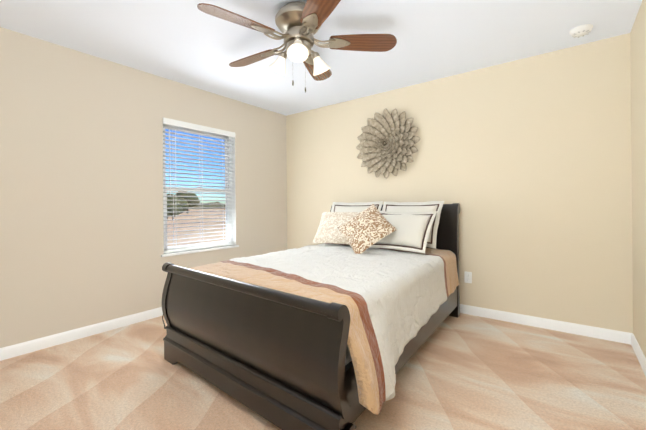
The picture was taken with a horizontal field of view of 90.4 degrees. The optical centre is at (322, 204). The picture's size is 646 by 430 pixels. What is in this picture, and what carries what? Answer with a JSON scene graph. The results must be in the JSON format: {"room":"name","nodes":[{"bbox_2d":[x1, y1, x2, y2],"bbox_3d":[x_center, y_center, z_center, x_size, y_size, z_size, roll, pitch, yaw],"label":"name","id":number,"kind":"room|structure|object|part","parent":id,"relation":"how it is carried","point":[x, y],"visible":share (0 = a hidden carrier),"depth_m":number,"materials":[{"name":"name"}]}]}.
{"room":"bedroom","nodes":[
{"label":"bedroom","id":0,"kind":"room"},
{"bbox_2d":[0,27,286,347],"bbox_3d":[-1.759,-0.090,3.243,0.120,2.440,3.890,-1,0,37],"label":"wall","id":1,"kind":"structure","parent":0,"point":[81,195],"depth_m":2.82,"materials":[{"name":"beige paint"}]},
{"bbox_2d":[0,307,162,360],"bbox_3d":[-1.695,1.086,3.201,0.014,0.088,3.890,-1,0,37],"label":"baseboard","id":2,"kind":"structure","parent":1,"relation":"attached to","point":[15,350],"depth_m":2.68,"materials":[{"name":"white wood"}]},
{"bbox_2d":[163,124,235,250],"bbox_3d":[-1.417,-0.187,3.695,0.119,1.430,0.905,-1,0,37],"label":"window","id":3,"kind":"structure","parent":1,"relation":"in","point":[228,221],"depth_m":3.85,"materials":[{"name":"white plastic"}]},
{"bbox_2d":[163,117,235,252],"bbox_3d":[-1.390,-0.201,3.675,0.078,1.397,0.899,-1,0,37],"label":"window blinds","id":4,"kind":"object","parent":3,"relation":"attached to","point":[181,124],"visible":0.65,"depth_m":3.63,"materials":[{"name":"white plastic"}]},
{"bbox_2d":[161,245,238,256],"bbox_3d":[-1.381,0.518,3.672,0.094,0.026,0.965,-1,0,37],"label":"window sill","id":5,"kind":"structure","parent":1,"relation":"attached to","point":[195,251],"depth_m":3.59,"materials":[{"name":"wood"}]},
{"bbox_2d":[0,0,641,115],"bbox_3d":[-0.246,-1.374,2.087,3.947,0.100,4.130,-1,0,37],"label":"ceiling","id":6,"kind":"structure","parent":0,"point":[188,42],"depth_m":2.53,"materials":[{"name":"white paint"}]},
{"bbox_2d":[197,0,396,91],"bbox_3d":[-0.208,-1.044,2.215,1.253,0.561,1.288,-1,0,37],"label":"ceiling fan","id":7,"kind":"object","parent":6,"relation":"hanging from","point":[298,24],"visible":1,"depth_m":2.12,"materials":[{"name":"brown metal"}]},
{"bbox_2d":[569,24,592,37],"bbox_3d":[1.974,-1.321,2.456,0.142,0.044,0.142,-1,0,37],"label":"smoke detector","id":8,"kind":"object","parent":6,"relation":"attached to","point":[581,30],"visible":1,"depth_m":2.42,"materials":[{"name":"white plastic"}]},
{"bbox_2d":[0,313,645,429],"bbox_3d":[-0.224,1.146,2.084,3.947,0.060,4.130,-1,0,37],"label":"floor","id":9,"kind":"structure","parent":0,"point":[462,371],"depth_m":1.96,"materials":[{"name":"carpet"}]},
{"bbox_2d":[162,201,459,429],"bbox_3d":[0.146,0.538,2.708,1.786,1.150,2.366,-1,0,37],"label":"bed","id":10,"kind":"object","parent":9,"relation":"on","point":[338,327],"visible":1,"depth_m":1.87,"materials":[{"name":"brown wood"}]},
{"bbox_2d":[188,243,458,413],"bbox_3d":[0.136,0.688,2.693,1.786,0.513,2.123,-1,0,37],"label":"comforter","id":11,"kind":"object","parent":10,"relation":"on","point":[394,298],"depth_m":2.02,"materials":[{"name":"fabric"}]},
{"bbox_2d":[312,212,359,243],"bbox_3d":[0.203,0.248,3.508,0.656,0.343,0.334,-1,0,37],"label":"pillow","id":12,"kind":"object","parent":10,"relation":"on","point":[327,232],"depth_m":3.48,"materials":[{"name":"beige fabric"}]},
{"bbox_3d":[0.096,0.675,2.743,1.547,0.406,2.115,-1,0,37],"label":"mattress","id":13,"kind":"part","parent":10,"relation":"part of","materials":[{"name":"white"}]},
{"bbox_2d":[370,211,436,253],"bbox_3d":[0.741,0.240,3.084,0.642,0.362,0.350,-1,0,37],"label":"pillow","id":14,"kind":"object","parent":10,"relation":"on","point":[416,231],"depth_m":2.99,"materials":[{"name":"beige fabric"}]},
{"bbox_2d":[286,33,632,332],"bbox_3d":[0.978,-0.113,3.682,3.947,2.440,0.120,-1,0,37],"label":"wall","id":15,"kind":"structure","parent":0,"point":[525,164],"depth_m":2.97,"materials":[{"name":"beige paint"}]},
{"bbox_2d":[356,108,419,177],"bbox_3d":[0.727,-0.713,3.721,0.818,0.820,0.091,-1,0,37],"label":"decor","id":16,"kind":"object","parent":15,"relation":"attached to","point":[388,141],"visible":1,"depth_m":3.71,"materials":[{"name":"metal"}]},
{"bbox_2d":[464,271,471,282],"bbox_3d":[1.463,0.731,3.237,0.070,0.115,0.009,-1,0,37],"label":"electrical outlet plate","id":17,"kind":"object","parent":15,"relation":"attached to","point":[467,277],"visible":1,"depth_m":3.24,"materials":[{"name":"white plastic"}]},
{"bbox_2d":[460,304,628,343],"bbox_3d":[0.953,1.063,3.623,3.660,0.088,0.014,-1,0,37],"label":"baseboard","id":18,"kind":"structure","parent":15,"relation":"attached to","point":[573,328],"depth_m":2.82,"materials":[{"name":"white wood"}]},
{"bbox_2d":[630,0,645,356],"bbox_3d":[1.252,-0.118,0.880,0.120,2.440,4.010,-1,0,37],"label":"wall","id":19,"kind":"structure","parent":0,"point":[638,86],"depth_m":2.25,"materials":[{"name":"beige paint"}]},
{"bbox_2d":[629,333,645,375],"bbox_3d":[1.245,1.058,0.968,0.014,0.088,3.890,-1,0,37],"label":"baseboard","id":20,"kind":"structure","parent":19,"relation":"attached to","point":[633,342],"depth_m":2.28,"materials":[{"name":"white wood"}]},
{"label":"outside","id":21,"kind":"structure","parent":0,"visible":0},
{"bbox_2d":[167,209,225,245],"bbox_3d":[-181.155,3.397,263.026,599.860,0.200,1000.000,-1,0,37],"label":"ground","id":22,"kind":"structure","parent":21,"point":[189,222],"depth_m":22.07,"materials":[{"name":"brown soil"}]},
{"bbox_2d":[167,191,199,219],"bbox_3d":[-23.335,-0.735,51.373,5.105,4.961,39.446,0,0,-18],"label":"tree","id":23,"kind":"object","parent":22,"relation":"on","point":[182,202],"depth_m":45.85,"materials":[{"name":"green plant"}]},
{"bbox_2d":[189,202,224,208],"bbox_3d":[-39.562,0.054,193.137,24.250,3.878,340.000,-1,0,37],"label":"tree","id":24,"kind":"object","parent":22,"relation":"on","point":[223,205],"depth_m":171.15,"materials":[{"name":"green plant"}]}
]}

